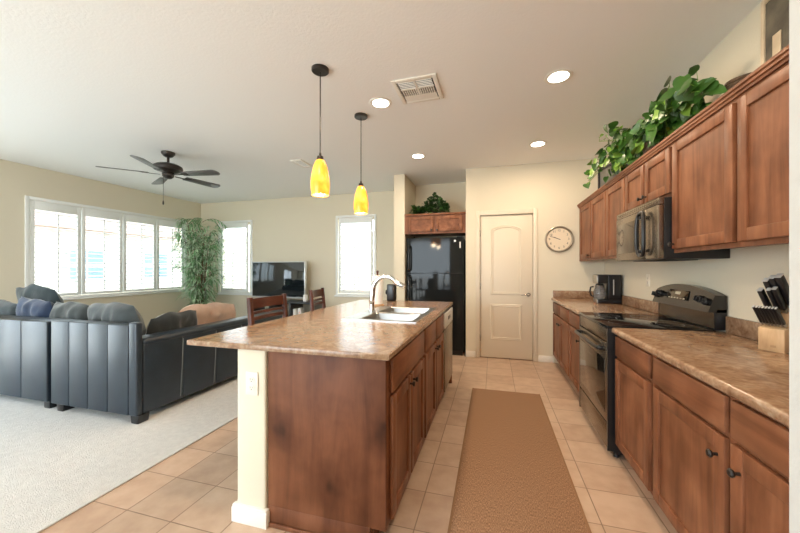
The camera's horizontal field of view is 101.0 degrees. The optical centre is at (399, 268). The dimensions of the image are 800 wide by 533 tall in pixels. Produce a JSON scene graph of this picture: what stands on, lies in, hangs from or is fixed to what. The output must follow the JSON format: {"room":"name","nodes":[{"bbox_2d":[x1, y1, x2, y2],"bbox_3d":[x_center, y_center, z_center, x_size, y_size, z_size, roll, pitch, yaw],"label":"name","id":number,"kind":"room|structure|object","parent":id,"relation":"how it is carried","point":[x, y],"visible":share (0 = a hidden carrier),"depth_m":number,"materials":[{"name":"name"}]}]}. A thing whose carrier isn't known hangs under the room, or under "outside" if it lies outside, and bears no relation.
{"room":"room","nodes":[
{"label":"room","id":0,"kind":"room"},
{"bbox_2d":[0,159,200,327],"bbox_3d":[-5.686,-0.090,3.088,0.120,2.720,9.100,0,0,16],"label":"wall","id":1,"kind":"structure","parent":0,"point":[17,180],"depth_m":5.05,"materials":[{"name":"beige paint"}]},
{"bbox_2d":[25,195,186,299],"bbox_3d":[-4.886,-0.275,5.782,0.135,1.490,2.540,0,0,16],"label":"window","id":2,"kind":"structure","parent":1,"relation":"in","point":[31,204],"depth_m":5.43,"materials":[{"name":"white"}]},
{"bbox_2d":[0,375,237,532],"bbox_3d":[-3.631,1.265,2.509,4.150,0.010,8.860,0,0,16],"label":"floor","id":3,"kind":"structure","parent":0,"point":[54,463],"depth_m":2.33,"materials":[{"name":"white carpet"}]},
{"bbox_2d":[0,315,65,408],"bbox_3d":[-3.884,0.867,3.666,1.775,0.785,0.980,0,0,16],"label":"sofa","id":4,"kind":"object","parent":3,"relation":"on","point":[25,341],"visible":0.48,"depth_m":3.04,"materials":[{"name":"leather"}]},
{"bbox_2d":[0,299,16,315],"bbox_3d":[-4.369,0.570,3.672,0.533,0.475,0.263,0,0,7],"label":"cushion","id":5,"kind":"object","parent":4,"relation":"on","point":[6,307],"visible":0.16,"depth_m":3.54,"materials":[{"name":"grey fabric"}]},
{"bbox_2d":[16,296,53,316],"bbox_3d":[-3.838,0.551,3.521,0.529,0.520,0.254,0,0,15],"label":"cushion","id":6,"kind":"object","parent":4,"relation":"on","point":[25,306],"visible":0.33,"depth_m":3.41,"materials":[{"name":"blue fabric"}]},
{"bbox_2d":[16,284,63,303],"bbox_3d":[-4.303,0.488,3.976,0.663,0.627,0.249,0,0,10],"label":"cushion","id":7,"kind":"object","parent":4,"relation":"on","point":[32,291],"visible":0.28,"depth_m":3.86,"materials":[{"name":"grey fabric"}]},
{"bbox_2d":[49,301,88,319],"bbox_3d":[-3.325,0.567,3.393,0.539,0.480,0.276,0,0,12],"label":"cushion","id":8,"kind":"object","parent":4,"relation":"on","point":[71,309],"visible":0.23,"depth_m":3.28,"materials":[{"name":"fabric"}]},
{"bbox_2d":[51,310,282,423],"bbox_3d":[-2.332,0.847,3.779,1.030,0.825,2.050,0,0,16],"label":"sofa","id":9,"kind":"object","parent":3,"relation":"on","point":[105,366],"visible":0.81,"depth_m":2.84,"materials":[{"name":"leather"}]},
{"bbox_2d":[87,302,145,334],"bbox_3d":[-2.725,0.559,3.163,0.699,0.499,0.260,0,0,22],"label":"cushion","id":10,"kind":"object","parent":9,"relation":"on","point":[113,311],"visible":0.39,"depth_m":3.04,"materials":[{"name":"grey fabric"}]},
{"bbox_2d":[145,310,197,334],"bbox_3d":[-2.260,0.613,3.274,0.204,0.398,0.558,0,0,5],"label":"cushion","id":11,"kind":"object","parent":9,"relation":"on","point":[167,321],"visible":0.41,"depth_m":3.17,"materials":[{"name":"black fabric"}]},
{"bbox_2d":[179,302,235,324],"bbox_3d":[-2.260,0.603,3.878,0.270,0.423,0.860,0,0,15],"label":"cushion","id":12,"kind":"object","parent":9,"relation":"on","point":[215,311],"visible":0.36,"depth_m":3.84,"materials":[{"name":"beige fabric"}]},
{"bbox_2d":[167,216,227,305],"bbox_3d":[-4.038,0.093,6.610,1.083,2.332,1.095,0,0,-40],"label":"potted tree","id":13,"kind":"object","parent":3,"relation":"on","point":[199,254],"visible":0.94,"depth_m":6.52,"materials":[{"name":"green plant"}]},
{"bbox_2d":[254,300,321,315],"bbox_3d":[-2.189,0.934,6.352,1.360,0.650,0.440,0,0,16],"label":"tv stand","id":14,"kind":"object","parent":3,"relation":"on","point":[293,304],"visible":0.05,"depth_m":6.19,"materials":[{"name":"grey"}]},
{"bbox_2d":[252,261,306,300],"bbox_3d":[-2.389,0.231,6.471,1.210,0.755,0.248,0,0,16],"label":"television","id":15,"kind":"object","parent":14,"relation":"on","point":[288,277],"visible":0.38,"depth_m":6.45,"materials":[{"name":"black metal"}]},
{"bbox_2d":[293,308,297,314],"bbox_3d":[-1.947,0.824,6.180,0.060,0.170,0.120,0,0,16],"label":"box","id":16,"kind":"object","parent":14,"relation":"on","point":[295,311],"visible":0.44,"depth_m":6.12,"materials":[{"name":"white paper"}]},
{"bbox_2d":[298,307,303,313],"bbox_3d":[-1.841,0.814,6.150,0.060,0.190,0.120,0,0,16],"label":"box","id":17,"kind":"object","parent":14,"relation":"on","point":[300,310],"visible":0.56,"depth_m":6.10,"materials":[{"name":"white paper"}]},
{"bbox_2d":[303,295,307,301],"bbox_3d":[-1.765,0.544,6.160,0.060,0.130,0.080,0,0,16],"label":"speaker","id":18,"kind":"object","parent":14,"relation":"on","point":[305,297],"visible":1,"depth_m":6.12},
{"bbox_2d":[238,349,267,507],"bbox_3d":[-0.432,0.834,2.763,0.170,0.872,2.315,0,0,16],"label":"wall","id":19,"kind":"structure","parent":0,"point":[252,409],"depth_m":1.65,"materials":[{"name":"beige paint"}]},
{"bbox_2d":[231,501,269,529],"bbox_3d":[-0.746,1.226,1.648,0.206,0.088,0.032,0,0,16],"label":"baseboard","id":20,"kind":"structure","parent":19,"relation":"attached to","point":[241,513],"depth_m":1.63,"materials":[{"name":"white"}]},
{"bbox_2d":[246,371,257,395],"bbox_3d":[-0.737,0.570,1.641,0.072,0.116,0.009,0,0,16],"label":"outlet","id":21,"kind":"object","parent":19,"relation":"attached to","point":[251,377],"visible":1,"depth_m":1.64,"materials":[{"name":"beige plastic"}]},
{"bbox_2d":[201,191,393,317],"bbox_3d":[-0.670,-0.090,6.340,7.770,2.720,0.120,0,0,16],"label":"wall","id":22,"kind":"structure","parent":0,"point":[296,228],"depth_m":6.61,"materials":[{"name":"beige paint"}]},
{"bbox_2d":[217,220,252,294],"bbox_3d":[-3.520,-0.240,7.103,0.921,1.590,0.135,0,0,16],"label":"window","id":23,"kind":"structure","parent":22,"relation":"in","point":[229,224],"depth_m":7.05,"materials":[{"name":"white"}]},
{"bbox_2d":[334,214,375,296],"bbox_3d":[-0.839,-0.250,6.347,0.879,1.570,0.135,0,0,16],"label":"window","id":24,"kind":"structure","parent":22,"relation":"in","point":[365,218],"depth_m":6.31,"materials":[{"name":"white"}]},
{"bbox_2d":[39,348,677,532],"bbox_3d":[-1.946,1.300,2.034,7.890,0.060,9.100,0,0,16],"label":"floor","id":25,"kind":"structure","parent":0,"point":[194,489],"depth_m":1.98,"materials":[{"name":"tile"}]},
{"bbox_2d":[247,293,287,325],"bbox_3d":[-0.871,0.742,2.625,0.491,1.055,0.460,0,0,16],"label":"bar stool","id":26,"kind":"object","parent":25,"relation":"on","point":[252,303],"visible":0.28,"depth_m":2.67,"materials":[{"name":"brown wood"}]},
{"bbox_2d":[309,288,325,310],"bbox_3d":[-0.689,0.742,3.564,0.491,1.055,0.460,0,0,3],"label":"bar stool","id":27,"kind":"object","parent":25,"relation":"on","point":[319,292],"visible":0.23,"depth_m":3.62,"materials":[{"name":"brown wood"}]},
{"bbox_2d":[268,331,423,532],"bbox_3d":[-0.228,0.835,1.919,0.663,0.871,0.799,0,0,16],"label":"base cabinet","id":28,"kind":"object","parent":25,"relation":"on","point":[346,435],"visible":0.95,"depth_m":1.56,"materials":[{"name":"brown wood"}]},
{"bbox_2d":[423,313,443,437],"bbox_3d":[0.002,0.835,2.734,0.661,0.871,0.886,0,0,16],"label":"base cabinet","id":29,"kind":"object","parent":25,"relation":"on","point":[433,356],"visible":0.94,"depth_m":2.55,"materials":[{"name":"brown wood"}]},
{"bbox_2d":[187,300,452,360],"bbox_3d":[-0.260,0.384,2.714,1.108,0.028,2.372,0,0,16],"label":"countertop","id":30,"kind":"structure","parent":29,"relation":"on","point":[322,332],"depth_m":1.86,"materials":[{"name":"stone"}]},
{"bbox_2d":[372,270,383,306],"bbox_3d":[-0.227,0.192,3.316,0.136,0.356,0.136,0,0,16],"label":"paper towel holder","id":31,"kind":"object","parent":30,"relation":"on","point":[379,288],"visible":0.77,"depth_m":3.27,"materials":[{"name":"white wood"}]},
{"bbox_2d":[368,274,404,311],"bbox_3d":[-0.120,0.204,2.725,0.321,0.319,0.118,0,0,16],"label":"faucet","id":32,"kind":"object","parent":30,"relation":"on","point":[384,276],"visible":1,"depth_m":2.76,"materials":[{"name":"silver metal"}]},
{"bbox_2d":[342,306,436,322],"bbox_3d":[-0.040,0.462,2.741,0.555,0.196,0.865,0,0,16],"label":"sink","id":33,"kind":"object","parent":30,"relation":"in","point":[382,313],"visible":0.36,"depth_m":2.72,"materials":[{"name":"white ceramic"}]},
{"bbox_2d":[385,284,395,300],"bbox_3d":[-0.107,0.272,3.828,0.118,0.195,0.090,0,0,16],"label":"can opener","id":34,"kind":"object","parent":30,"relation":"on","point":[390,292],"visible":0.93,"depth_m":3.78,"materials":[{"name":"black plastic"}]},
{"bbox_2d":[407,236,465,355],"bbox_3d":[0.599,0.393,5.227,0.862,1.755,0.762,0,0,16],"label":"refrigerator","id":35,"kind":"object","parent":25,"relation":"on","point":[436,267],"visible":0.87,"depth_m":4.90,"materials":[{"name":"black plastic"}]},
{"bbox_2d":[442,306,452,391],"bbox_3d":[0.204,0.835,3.464,0.634,0.871,0.618,0,0,16],"label":"dishwasher","id":36,"kind":"object","parent":25,"relation":"on","point":[448,314],"visible":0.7,"depth_m":3.29,"materials":[{"name":"white plastic"}]},
{"bbox_2d":[447,388,591,532],"bbox_3d":[0.712,1.264,2.075,0.666,0.010,2.780,0,0,16],"label":"runner rug","id":37,"kind":"object","parent":25,"relation":"on","point":[513,476],"visible":1,"depth_m":2.02,"materials":[{"name":"brown carpet"}]},
{"bbox_2d":[553,302,570,375],"bbox_3d":[2.213,0.851,3.910,0.651,0.839,0.975,0,0,16],"label":"base cabinet","id":38,"kind":"object","parent":25,"relation":"on","point":[561,323],"visible":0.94,"depth_m":3.92,"materials":[{"name":"brown wood"}]},
{"bbox_2d":[551,290,665,316],"bbox_3d":[2.143,0.360,3.622,0.637,0.140,1.602,0,0,16],"label":"countertop","id":39,"kind":"structure","parent":38,"relation":"on","point":[575,301],"depth_m":3.43,"materials":[{"name":"stone"}]},
{"bbox_2d":[589,274,621,303],"bbox_3d":[2.339,0.227,3.788,0.302,0.325,0.188,0,0,16],"label":"coffee maker","id":40,"kind":"object","parent":39,"relation":"on","point":[608,290],"visible":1,"depth_m":3.70,"materials":[{"name":"black plastic"}]},
{"bbox_2d":[569,311,578,390],"bbox_3d":[1.998,0.851,3.147,0.651,0.839,0.605,0,0,16],"label":"base cabinet","id":41,"kind":"object","parent":25,"relation":"on","point":[573,317],"visible":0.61,"depth_m":3.30,"materials":[{"name":"brown wood"}]},
{"bbox_2d":[615,336,654,494],"bbox_3d":[1.652,0.851,1.861,0.620,0.839,0.528,0,0,16],"label":"base cabinet","id":42,"kind":"object","parent":25,"relation":"on","point":[634,383],"visible":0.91,"depth_m":1.89,"materials":[{"name":"brown wood"}]},
{"bbox_2d":[574,284,726,457],"bbox_3d":[1.778,0.690,2.497,0.719,1.160,0.754,0,0,16],"label":"range","id":43,"kind":"object","parent":25,"relation":"on","point":[694,304],"visible":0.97,"depth_m":2.35,"materials":[{"name":"black metal"}]},
{"bbox_2d":[579,312,715,331],"bbox_3d":[1.780,0.392,2.496,0.598,0.020,0.754,0,0,16],"label":"cooktop","id":44,"kind":"object","parent":43,"relation":"in","point":[605,321],"depth_m":2.39,"materials":[{"name":"black glass"}]},
{"bbox_2d":[653,356,788,532],"bbox_3d":[1.410,0.851,1.059,0.651,0.839,1.140,0,0,16],"label":"base cabinet","id":45,"kind":"object","parent":25,"relation":"on","point":[721,464],"visible":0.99,"depth_m":1.21,"materials":[{"name":"brown wood"}]},
{"bbox_2d":[612,316,788,426],"bbox_3d":[1.489,0.360,1.299,0.637,0.140,1.697,0,0,16],"label":"countertop","id":46,"kind":"structure","parent":45,"relation":"on","point":[731,361],"depth_m":1.44,"materials":[{"name":"stone"}]},
{"bbox_2d":[758,306,788,353],"bbox_3d":[1.804,0.285,1.573,0.104,0.209,0.094,0,0,-14],"label":"knife block","id":47,"kind":"object","parent":46,"relation":"on","point":[770,338],"visible":0.57,"depth_m":1.55,"materials":[{"name":"brown wood"}]},
{"bbox_2d":[752,305,763,324],"bbox_3d":[1.732,0.223,1.596,0.077,0.098,0.009,0,0,-15],"label":"steak knife","id":48,"kind":"object","parent":47,"relation":"in","point":[753,306],"visible":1,"depth_m":1.59,"materials":[{"name":"black plastic"}]},
{"bbox_2d":[755,305,766,324],"bbox_3d":[1.735,0.223,1.585,0.077,0.098,0.009,0,0,-14],"label":"steak knife","id":49,"kind":"object","parent":47,"relation":"in","point":[756,306],"visible":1,"depth_m":1.58,"materials":[{"name":"black plastic"}]},
{"bbox_2d":[756,288,771,306],"bbox_3d":[1.769,0.151,1.598,0.094,0.123,0.021,0,0,-14],"label":"kitchen knife","id":50,"kind":"object","parent":47,"relation":"in","point":[761,292],"visible":0.64,"depth_m":1.59,"materials":[{"name":"black plastic"}]},
{"bbox_2d":[758,305,769,325],"bbox_3d":[1.738,0.223,1.574,0.077,0.098,0.009,0,0,-14],"label":"steak knife","id":51,"kind":"object","parent":47,"relation":"in","point":[760,306],"visible":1,"depth_m":1.57,"materials":[{"name":"black plastic"}]},
{"bbox_2d":[762,278,771,288],"bbox_3d":[1.793,0.115,1.590,0.110,0.145,0.023,0,0,-14],"label":"kitchen knife","id":52,"kind":"object","parent":47,"relation":"in","point":[766,282],"visible":0.39,"depth_m":1.57,"materials":[{"name":"black plastic"}]},
{"bbox_2d":[761,306,772,325],"bbox_3d":[1.741,0.223,1.563,0.077,0.098,0.009,0,0,-14],"label":"steak knife","id":53,"kind":"object","parent":47,"relation":"in","point":[762,307],"visible":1,"depth_m":1.56,"materials":[{"name":"black plastic"}]},
{"bbox_2d":[765,306,776,326],"bbox_3d":[1.744,0.223,1.552,0.077,0.098,0.009,0,0,-15],"label":"steak knife","id":54,"kind":"object","parent":47,"relation":"in","point":[766,307],"visible":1,"depth_m":1.55,"materials":[{"name":"black plastic"}]},
{"bbox_2d":[765,288,781,311],"bbox_3d":[1.778,0.149,1.570,0.091,0.121,0.019,0,0,-14],"label":"kitchen knife","id":55,"kind":"object","parent":47,"relation":"in","point":[769,292],"visible":0.81,"depth_m":1.56,"materials":[{"name":"black plastic"}]},
{"bbox_2d":[768,306,779,326],"bbox_3d":[1.746,0.223,1.541,0.077,0.098,0.009,0,0,-14],"label":"steak knife","id":56,"kind":"object","parent":47,"relation":"in","point":[769,307],"visible":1,"depth_m":1.54,"materials":[{"name":"black plastic"}]},
{"bbox_2d":[771,307,782,326],"bbox_3d":[1.749,0.223,1.530,0.077,0.098,0.009,0,0,-14],"label":"steak knife","id":57,"kind":"object","parent":47,"relation":"in","point":[772,308],"visible":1,"depth_m":1.53,"materials":[{"name":"black plastic"}]},
{"bbox_2d":[768,275,787,307],"bbox_3d":[1.798,0.107,1.567,0.118,0.157,0.023,0,0,-14],"label":"kitchen knife","id":58,"kind":"object","parent":47,"relation":"in","point":[771,278],"visible":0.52,"depth_m":1.55,"materials":[{"name":"black plastic"}]},
{"bbox_2d":[771,287,788,312],"bbox_3d":[1.783,0.145,1.548,0.095,0.126,0.019,0,0,-14],"label":"kitchen knife","id":59,"kind":"object","parent":47,"relation":"in","point":[775,290],"visible":1,"depth_m":1.54,"materials":[{"name":"black plastic"}]},
{"bbox_2d":[774,307,786,327],"bbox_3d":[1.752,0.223,1.519,0.077,0.098,0.009,0,0,-14],"label":"steak knife","id":60,"kind":"object","parent":47,"relation":"in","point":[777,310],"visible":1,"depth_m":1.51,"materials":[{"name":"black plastic"}]},
{"bbox_2d":[774,273,788,307],"bbox_3d":[1.800,0.104,1.538,0.127,0.168,0.025,0,0,-14],"label":"kitchen knife","id":61,"kind":"object","parent":47,"relation":"in","point":[780,278],"visible":0.69,"depth_m":1.52,"materials":[{"name":"black plastic"}]},
{"bbox_2d":[0,0,761,203],"bbox_3d":[-1.946,-1.500,2.034,7.890,0.100,9.100,0,0,16],"label":"ceiling","id":62,"kind":"structure","parent":0,"point":[230,88],"depth_m":2.51,"materials":[{"name":"white paint"}]},
{"bbox_2d":[95,150,219,204],"bbox_3d":[-2.846,-1.124,4.123,1.293,0.651,1.299,0,0,16],"label":"ceiling fan","id":63,"kind":"object","parent":62,"relation":"hanging from","point":[169,170],"visible":1,"depth_m":4.05,"materials":[{"name":"brown metal"}]},
{"bbox_2d":[290,159,312,167],"bbox_3d":[-1.343,-1.443,4.524,0.170,0.013,0.320,0,0,16],"label":"ceiling vent","id":64,"kind":"object","parent":62,"relation":"in","point":[299,162],"visible":0.97,"depth_m":4.50,"materials":[{"name":"white metal"}]},
{"bbox_2d":[310,64,329,196],"bbox_3d":[-0.578,-0.992,2.391,0.138,0.915,0.138,0,0,40],"label":"pendant light","id":65,"kind":"object","parent":62,"relation":"hanging from","point":[320,181],"visible":1,"depth_m":2.35,"materials":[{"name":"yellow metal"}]},
{"bbox_2d":[354,112,367,213],"bbox_3d":[-0.368,-0.987,3.117,0.138,0.925,0.138,0,0,40],"label":"pendant light","id":66,"kind":"object","parent":62,"relation":"hanging from","point":[360,199],"visible":1,"depth_m":3.07,"materials":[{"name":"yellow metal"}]},
{"bbox_2d":[369,97,391,108],"bbox_3d":[-0.169,-1.446,2.884,0.200,0.007,0.200,0,0,16],"label":"recessed light","id":67,"kind":"object","parent":62,"relation":"in","point":[378,104],"visible":1,"depth_m":2.88,"materials":[{"name":"white glass"}]},
{"bbox_2d":[390,73,443,104],"bbox_3d":[0.148,-1.444,2.665,0.355,0.012,0.365,0,0,17],"label":"ceiling vent","id":68,"kind":"object","parent":62,"relation":"in","point":[423,88],"visible":1,"depth_m":2.64,"materials":[{"name":"white metal"}]},
{"bbox_2d":[410,153,425,158],"bbox_3d":[0.233,-1.446,4.236,0.200,0.007,0.200,0,0,16],"label":"recessed light","id":69,"kind":"object","parent":62,"relation":"in","point":[414,156],"visible":1,"depth_m":4.24,"materials":[{"name":"white glass"}]},
{"bbox_2d":[529,141,546,147],"bbox_3d":[1.599,-1.446,3.830,0.200,0.007,0.200,0,0,16],"label":"recessed light","id":70,"kind":"object","parent":62,"relation":"in","point":[535,144],"visible":1,"depth_m":3.83,"materials":[{"name":"white"}]},
{"bbox_2d":[544,69,572,84],"bbox_3d":[1.195,-1.446,2.489,0.200,0.007,0.200,0,0,16],"label":"recessed light","id":71,"kind":"object","parent":62,"relation":"in","point":[562,76],"visible":1,"depth_m":2.48,"materials":[{"name":"white"}]},
{"bbox_2d":[394,174,414,300],"bbox_3d":[0.122,-0.090,5.539,0.170,2.720,0.988,0,0,16],"label":"wall","id":72,"kind":"structure","parent":0,"point":[404,189],"depth_m":5.07,"materials":[{"name":"beige paint"}]},
{"bbox_2d":[405,212,465,236],"bbox_3d":[0.594,-0.681,5.203,0.915,0.303,0.671,0,0,16],"label":"upper cabinet","id":73,"kind":"object","parent":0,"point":[449,223],"visible":0.98,"depth_m":4.93,"materials":[{"name":"brown wood"}]},
{"bbox_2d":[409,192,449,213],"bbox_3d":[0.471,-1.002,5.099,0.635,0.334,0.326,0,0,16],"label":"ivy","id":74,"kind":"object","parent":73,"relation":"on","point":[434,203],"visible":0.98,"depth_m":5.04,"materials":[{"name":"green plant"}]},
{"bbox_2d":[415,182,465,239],"bbox_3d":[0.724,-0.090,5.666,0.919,2.720,0.100,0,0,16],"label":"wall","id":75,"kind":"structure","parent":0,"point":[454,194],"depth_m":5.59,"materials":[{"name":"beige paint"}]},
{"bbox_2d":[466,158,603,362],"bbox_3d":[1.828,-0.090,4.607,1.780,2.720,0.120,0,0,16],"label":"wall","id":76,"kind":"structure","parent":0,"point":[556,189],"depth_m":4.50,"materials":[{"name":"beige paint"}]},
{"bbox_2d":[466,351,474,356],"bbox_3d":[1.020,1.226,4.765,0.136,0.088,0.014,0,0,16],"label":"baseboard","id":77,"kind":"structure","parent":76,"relation":"attached to","point":[468,353],"depth_m":4.76,"materials":[{"name":"white"}]},
{"bbox_2d":[476,208,536,361],"bbox_3d":[1.489,0.220,4.638,0.822,2.100,0.099,0,0,16],"label":"door","id":78,"kind":"structure","parent":76,"relation":"in","point":[506,245],"depth_m":4.65,"materials":[{"name":"beige paint"}]},
{"bbox_2d":[538,355,553,362],"bbox_3d":[1.986,1.226,4.492,0.193,0.088,0.014,0,0,16],"label":"baseboard","id":79,"kind":"structure","parent":76,"relation":"attached to","point":[550,359],"depth_m":4.48,"materials":[{"name":"white wood"}]},
{"bbox_2d":[545,226,573,251],"bbox_3d":[2.142,-0.402,4.441,0.356,0.356,0.028,0,0,16],"label":"wall clock","id":80,"kind":"object","parent":76,"relation":"attached to","point":[558,238],"visible":1,"depth_m":4.45,"materials":[{"name":"beige plastic"}]},
{"bbox_2d":[604,0,788,331],"bbox_3d":[1.777,-0.090,0.923,0.120,2.720,8.980,0,0,16],"label":"wall","id":81,"kind":"structure","parent":0,"point":[738,277],"depth_m":2.02,"materials":[{"name":"beige paint"}]},
{"bbox_2d":[577,184,615,260],"bbox_3d":[2.345,-0.476,3.809,0.339,0.748,1.130,0,0,16],"label":"upper cabinet","id":82,"kind":"object","parent":81,"relation":"attached to","point":[592,210],"visible":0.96,"depth_m":3.73,"materials":[{"name":"brown wood"}]},
{"bbox_2d":[598,163,629,188],"bbox_3d":[2.261,-0.968,3.441,0.024,0.325,0.600,0,0,-2],"label":"picture frame","id":83,"kind":"object","parent":82,"relation":"on","point":[601,175],"visible":0.04,"depth_m":3.62,"materials":[{"name":"black"}]},
{"bbox_2d":[605,171,626,258],"bbox_3d":[2.136,-0.476,3.025,0.316,0.748,0.488,0,0,16],"label":"upper cabinet","id":84,"kind":"object","parent":81,"relation":"attached to","point":[615,194],"visible":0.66,"depth_m":3.12,"materials":[{"name":"brown wood"}]},
{"bbox_2d":[646,274,649,286],"bbox_3d":[2.319,0.105,3.087,0.009,0.116,0.072,0,0,16],"label":"outlet","id":85,"kind":"object","parent":81,"relation":"attached to","point":[647,275],"visible":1,"depth_m":3.07,"materials":[{"name":"beige plastic"}]},
{"bbox_2d":[623,136,673,211],"bbox_3d":[1.955,-0.657,2.427,0.339,0.385,0.758,0,0,16],"label":"upper cabinet","id":86,"kind":"object","parent":81,"relation":"attached to","point":[648,178],"visible":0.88,"depth_m":2.38,"materials":[{"name":"brown wood"}]},
{"bbox_2d":[583,65,726,188],"bbox_3d":[1.982,-1.096,2.753,0.372,0.580,2.030,0,0,16],"label":"potted plant","id":87,"kind":"object","parent":86,"relation":"on","point":[671,109],"visible":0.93,"depth_m":2.33,"materials":[{"name":"green plant"}]},
{"bbox_2d":[616,197,729,261],"bbox_3d":[1.919,-0.260,2.437,0.424,0.402,0.748,0,0,16],"label":"microwave","id":88,"kind":"object","parent":86,"relation":"attached to","point":[643,232],"visible":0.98,"depth_m":2.24,"materials":[{"name":"black plastic"}]},
{"bbox_2d":[667,87,788,252],"bbox_3d":[1.773,-0.476,1.782,0.339,0.748,0.578,0,0,16],"label":"upper cabinet","id":89,"kind":"object","parent":81,"relation":"attached to","point":[704,148],"visible":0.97,"depth_m":1.75,"materials":[{"name":"brown wood"}]},
{"bbox_2d":[724,72,751,90],"bbox_3d":[1.864,-0.913,1.783,0.160,0.216,0.160,0,0,16],"label":"basket","id":90,"kind":"object","parent":89,"relation":"on","point":[734,81],"visible":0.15,"depth_m":1.76,"materials":[{"name":"brown wicker"}]},
{"bbox_2d":[726,78,743,90],"bbox_3d":[1.864,-0.905,1.783,0.160,0.200,0.160,0,0,16],"label":"bowl","id":91,"kind":"object","parent":90,"relation":"on","point":[734,81],"depth_m":1.78,"materials":[{"name":"brown wicker"}]},
{"bbox_2d":[726,316,761,340],"bbox_3d":[1.786,0.340,1.216,0.020,0.100,1.697,0,0,16],"label":"backsplash","id":92,"kind":"structure","parent":81,"relation":"attached to","point":[736,326],"depth_m":1.89,"materials":[{"name":"stone"}]},
{"bbox_2d":[733,45,788,246],"bbox_3d":[1.547,-0.476,0.980,0.339,0.748,1.085,0,0,16],"label":"upper cabinet","id":93,"kind":"object","parent":81,"relation":"attached to","point":[763,102],"visible":0.95,"depth_m":1.39,"materials":[{"name":"brown wood"}]},
{"bbox_2d":[761,0,788,64],"bbox_3d":[1.799,-1.085,1.425,0.040,0.560,0.560,0,0,16],"label":"framed art","id":94,"kind":"object","parent":93,"relation":"on","point":[774,13],"visible":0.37,"depth_m":1.62,"materials":[{"name":"beige wood"}]},
{"bbox_2d":[789,0,799,532],"bbox_3d":[1.135,-0.090,0.451,0.858,2.720,0.123,0,0,16],"label":"wall","id":95,"kind":"structure","parent":0,"point":[794,5],"depth_m":0.61,"materials":[{"name":"grey paint"}]},
{"label":"outside","id":96,"kind":"structure","parent":0,"visible":0},
{"bbox_3d":[4.069,1.480,14.438,120.000,0.180,110.000,0,0,16],"label":"ground","id":97,"kind":"structure","parent":96,"visible":0},
{"bbox_2d":[35,210,179,292],"bbox_3d":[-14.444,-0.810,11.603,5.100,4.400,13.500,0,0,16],"label":"window blinds","id":98,"kind":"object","parent":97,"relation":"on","point":[115,223],"visible":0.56,"depth_m":13.02,"materials":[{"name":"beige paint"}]},
{"bbox_2d":[225,231,373,290],"bbox_3d":[-1.928,0.180,9.333,9.225,2.420,0.120,0,0,16],"label":"window blinds","id":99,"kind":"object","parent":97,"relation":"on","point":[238,241],"visible":0.11,"depth_m":9.15,"materials":[{"name":"white plastic"}]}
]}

